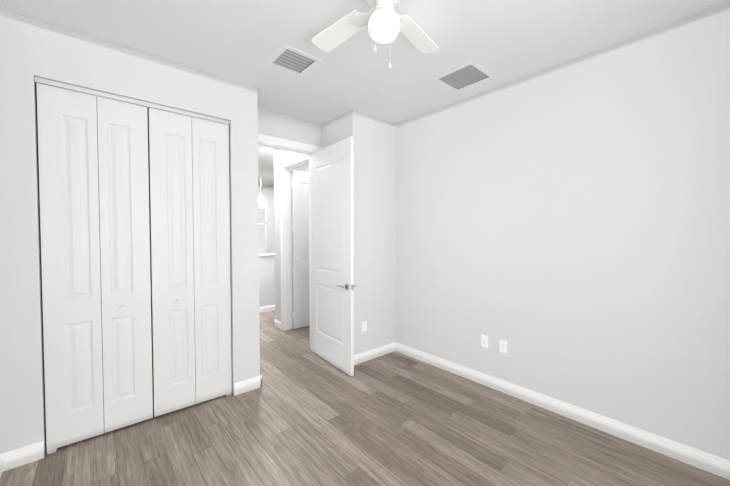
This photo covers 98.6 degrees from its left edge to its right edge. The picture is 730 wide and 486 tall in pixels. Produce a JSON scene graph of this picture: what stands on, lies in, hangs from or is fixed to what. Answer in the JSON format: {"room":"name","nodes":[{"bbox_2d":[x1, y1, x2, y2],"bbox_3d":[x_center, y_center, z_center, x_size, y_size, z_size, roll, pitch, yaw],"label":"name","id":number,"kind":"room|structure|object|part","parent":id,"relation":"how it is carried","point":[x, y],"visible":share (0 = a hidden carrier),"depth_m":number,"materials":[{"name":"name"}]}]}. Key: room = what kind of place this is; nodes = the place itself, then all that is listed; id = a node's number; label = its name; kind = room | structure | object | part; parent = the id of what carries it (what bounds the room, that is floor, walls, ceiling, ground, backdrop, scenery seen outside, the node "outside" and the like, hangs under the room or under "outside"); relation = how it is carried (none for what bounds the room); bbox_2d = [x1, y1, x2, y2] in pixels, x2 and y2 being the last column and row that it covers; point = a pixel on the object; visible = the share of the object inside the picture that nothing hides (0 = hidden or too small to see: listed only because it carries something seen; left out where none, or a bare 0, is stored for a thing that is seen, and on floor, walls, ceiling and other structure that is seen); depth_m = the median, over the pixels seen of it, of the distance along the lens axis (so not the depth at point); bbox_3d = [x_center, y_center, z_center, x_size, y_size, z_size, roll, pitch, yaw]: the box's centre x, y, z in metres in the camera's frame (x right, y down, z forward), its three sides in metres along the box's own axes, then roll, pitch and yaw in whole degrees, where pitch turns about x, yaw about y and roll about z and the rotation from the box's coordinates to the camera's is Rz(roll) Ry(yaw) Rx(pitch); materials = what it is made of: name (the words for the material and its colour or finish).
{"room":"empty bedroom","nodes":[
{"label":"empty bedroom","id":0,"kind":"room"},
{"bbox_2d":[35,82,153,450],"bbox_3d":[-1.706,0.157,2.490,1.212,2.482,0.010,-1,2,-41],"label":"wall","id":1,"kind":"structure","parent":0,"point":[100,263],"depth_m":2.27,"materials":[{"name":"white paint"}]},
{"bbox_2d":[0,9,259,455],"bbox_3d":[-1.672,-0.019,2.486,1.650,2.835,0.115,-1,2,-41],"label":"wall","id":2,"kind":"structure","parent":0,"point":[30,48],"depth_m":2.05,"materials":[{"name":"white paint"}]},
{"bbox_2d":[1,441,43,470],"bbox_3d":[-2.181,1.357,1.997,0.192,0.110,0.014,-1,2,-41],"label":"baseboard","id":3,"kind":"structure","parent":2,"relation":"attached to","point":[18,457],"depth_m":2.00,"materials":[{"name":"white paint"}]},
{"bbox_2d":[36,83,152,454],"bbox_3d":[-1.904,0.180,2.258,0.592,2.448,0.078,-1,2,-41],"label":"closet door","id":4,"kind":"structure","parent":2,"relation":"in","point":[73,155],"depth_m":2.23,"materials":[{"name":"white paint"}]},
{"bbox_2d":[34,76,229,124],"bbox_3d":[-1.682,-1.066,2.429,1.209,0.033,0.050,-1,2,-41],"label":"trim","id":5,"kind":"structure","parent":2,"relation":"attached to","point":[107,95],"depth_m":2.32,"materials":[{"name":"white wood"}]},
{"bbox_2d":[148,107,231,416],"bbox_3d":[-1.448,0.170,2.651,0.592,2.448,0.078,-1,2,-41],"label":"closet door","id":6,"kind":"structure","parent":2,"relation":"in","point":[190,235],"depth_m":2.63,"materials":[{"name":"white paint"}]},
{"bbox_2d":[234,375,261,395],"bbox_3d":[-1.093,1.332,2.937,0.259,0.110,0.014,-1,2,-41],"label":"baseboard","id":7,"kind":"structure","parent":2,"relation":"attached to","point":[244,386],"depth_m":2.92,"materials":[{"name":"white paint"}]},
{"bbox_2d":[258,184,274,252],"bbox_3d":[-3.138,-0.175,8.312,5.800,2.835,0.115,-1,2,-41],"label":"wall","id":8,"kind":"structure","parent":0,"point":[266,190],"depth_m":8.67,"materials":[{"name":"white paint"}]},
{"bbox_2d":[258,195,266,251],"bbox_3d":[-3.014,-0.525,8.381,0.790,1.530,0.050,-1,2,-41],"label":"window","id":9,"kind":"structure","parent":8,"relation":"in","point":[262,212],"depth_m":8.59,"materials":[{"name":"glass"}]},
{"bbox_2d":[259,255,274,306],"bbox_3d":[-1.416,0.758,6.419,3.700,1.070,0.120,-1,2,-41],"label":"wall","id":10,"kind":"structure","parent":0,"point":[266,280],"depth_m":5.95,"materials":[{"name":"white paint"}]},
{"bbox_2d":[259,253,274,255],"bbox_3d":[-1.416,0.206,6.404,3.740,0.035,0.170,-1,2,-41],"label":"trim","id":11,"kind":"structure","parent":10,"relation":"on","point":[263,254],"depth_m":5.96,"materials":[{"name":"white paint"}]},
{"bbox_2d":[259,305,274,312],"bbox_3d":[-1.372,1.240,6.381,3.700,0.110,0.014,-1,2,-41],"label":"baseboard","id":12,"kind":"structure","parent":10,"relation":"attached to","point":[266,308],"depth_m":5.95,"materials":[{"name":"white paint"}]},
{"bbox_2d":[258,108,320,146],"bbox_3d":[-0.957,-0.051,3.677,0.990,2.835,0.115,-1,2,-41],"label":"wall","id":13,"kind":"structure","parent":0,"point":[277,125],"depth_m":3.63,"materials":[{"name":"white paint"}]},
{"bbox_2d":[258,134,321,350],"bbox_3d":[-0.957,0.089,3.681,0.988,2.555,0.147,-1,2,-41],"label":"door frame","id":14,"kind":"structure","parent":13,"relation":"attached to","point":[296,151],"depth_m":3.81,"materials":[{"name":"white paint"}]},
{"bbox_2d":[311,136,354,375],"bbox_3d":[-0.387,0.138,3.534,0.148,2.440,0.873,-1,2,-37],"label":"bedroom door","id":15,"kind":"structure","parent":13,"relation":"in","point":[332,193],"depth_m":3.45,"materials":[{"name":"white paint"}]},
{"bbox_2d":[291,163,308,324],"bbox_3d":[-0.786,-0.099,5.475,1.390,2.835,0.115,-1,2,-41],"label":"wall","id":16,"kind":"structure","parent":0,"point":[305,167],"depth_m":5.14,"materials":[{"name":"white paint"}]},
{"bbox_2d":[274,110,395,354],"bbox_3d":[-0.527,-0.072,4.461,0.685,2.835,1.990,-1,2,-41],"label":"wall","id":17,"kind":"structure","parent":0,"point":[374,208],"depth_m":3.72,"materials":[{"name":"white paint"}]},
{"bbox_2d":[274,319,280,328],"bbox_3d":[-1.369,1.278,4.936,0.014,0.110,0.254,-1,2,-41],"label":"baseboard","id":18,"kind":"structure","parent":17,"relation":"attached to","point":[277,323],"depth_m":4.94,"materials":[{"name":"white paint"}]},
{"bbox_2d":[280,154,308,330],"bbox_3d":[-0.923,0.067,4.486,0.147,2.555,0.960,-1,2,-41],"label":"door frame","id":19,"kind":"structure","parent":17,"relation":"attached to","point":[287,254],"depth_m":4.77,"materials":[{"name":"white paint"}]},
{"bbox_2d":[291,170,309,328],"bbox_3d":[-0.802,0.097,5.061,0.818,2.440,0.148,-1,2,-39],"label":"bathroom door","id":20,"kind":"structure","parent":17,"relation":"in","point":[300,240],"depth_m":4.88,"materials":[{"name":"white paint"}]},
{"bbox_2d":[362,321,366,331],"bbox_3d":[-0.007,0.963,3.618,0.070,0.116,0.007,-1,2,-41],"label":"electrical outlet","id":21,"kind":"object","parent":17,"relation":"attached to","point":[364,325],"visible":1,"depth_m":3.62,"materials":[{"name":"white plastic"}]},
{"bbox_2d":[354,342,394,364],"bbox_3d":[0.122,1.310,3.735,0.699,0.110,0.014,-1,2,-41],"label":"baseboard","id":22,"kind":"structure","parent":17,"relation":"attached to","point":[373,353],"depth_m":3.71,"materials":[{"name":"white paint"}]},
{"bbox_2d":[0,311,729,485],"bbox_3d":[-0.593,1.377,4.793,7.000,0.080,9.800,-1,2,-41],"label":"floor","id":23,"kind":"structure","parent":0,"point":[304,415],"depth_m":2.21,"materials":[{"name":"brown wood"}]},
{"bbox_2d":[0,0,729,184],"bbox_3d":[-0.593,-1.497,4.716,7.000,0.001,9.800,-1,2,-41],"label":"ceiling","id":24,"kind":"structure","parent":0,"point":[503,42],"depth_m":2.19,"materials":[{"name":"white paint"}]},
{"bbox_2d":[258,176,264,208],"bbox_3d":[-2.432,-1.189,7.325,0.190,0.755,0.190,-1,2,-41],"label":"chandelier","id":25,"kind":"object","parent":24,"relation":"hanging from","point":[261,201],"visible":0.88,"depth_m":7.28,"materials":[{"name":"white paint"}]},
{"bbox_2d":[266,44,321,75],"bbox_3d":[-0.565,-1.454,2.481,0.320,0.048,0.330,-1,2,-41],"label":"ceiling vent","id":26,"kind":"object","parent":24,"relation":"in","point":[285,57],"visible":0.98,"depth_m":2.47,"materials":[{"name":"white metal"}]},
{"bbox_2d":[312,0,438,67],"bbox_3d":[0.103,-1.195,1.704,0.892,0.442,0.918,0,2,-3],"label":"fan","id":27,"kind":"object","parent":24,"relation":"hanging from","point":[385,22],"visible":1,"depth_m":1.83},
{"bbox_3d":[0.103,-1.164,1.692,0.171,0.142,0.171,-1,2,-41],"label":"globe","id":28,"kind":"part","parent":27,"relation":"part of"},
{"bbox_2d":[433,61,494,90],"bbox_3d":[0.861,-1.446,2.735,0.370,0.017,0.380,-1,2,-41],"label":"ceiling vent","id":29,"kind":"object","parent":24,"relation":"in","point":[471,73],"visible":1,"depth_m":2.72,"materials":[{"name":"white metal"}]},
{"bbox_2d":[395,2,729,460],"bbox_3d":[1.468,-0.027,2.763,0.115,2.835,3.420,-1,2,-41],"label":"wall","id":30,"kind":"structure","parent":0,"point":[563,230],"depth_m":2.38,"materials":[{"name":"white paint"}]},
{"bbox_2d":[481,334,487,347],"bbox_3d":[1.161,0.956,3.048,0.012,0.116,0.070,-1,2,-41],"label":"electrical outlet","id":31,"kind":"object","parent":30,"relation":"attached to","point":[484,340],"visible":1,"depth_m":3.05,"materials":[{"name":"white plastic"}]},
{"bbox_2d":[500,339,506,353],"bbox_3d":[1.283,0.959,2.910,0.007,0.116,0.070,-1,2,-41],"label":"electrical outlet","id":32,"kind":"object","parent":30,"relation":"attached to","point":[503,346],"visible":1,"depth_m":2.91,"materials":[{"name":"white plastic"}]},
{"bbox_2d":[395,342,729,479],"bbox_3d":[1.419,1.337,2.757,0.014,0.110,3.190,-1,2,-41],"label":"baseboard","id":33,"kind":"structure","parent":30,"relation":"attached to","point":[707,462],"depth_m":2.39,"materials":[{"name":"white paint"}]},
{"bbox_3d":[-1.433,0.024,0.859,0.115,2.835,4.330,-1,2,-41],"label":"wall","id":34,"kind":"structure","parent":0,"visible":0},
{"bbox_2d":[0,454,2,477],"bbox_3d":[-1.149,1.393,0.665,0.014,0.110,3.380,-1,2,-41],"label":"baseboard","id":35,"kind":"structure","parent":34,"relation":"attached to","point":[1,465],"depth_m":1.92,"materials":[{"name":"white paint"}]}
]}

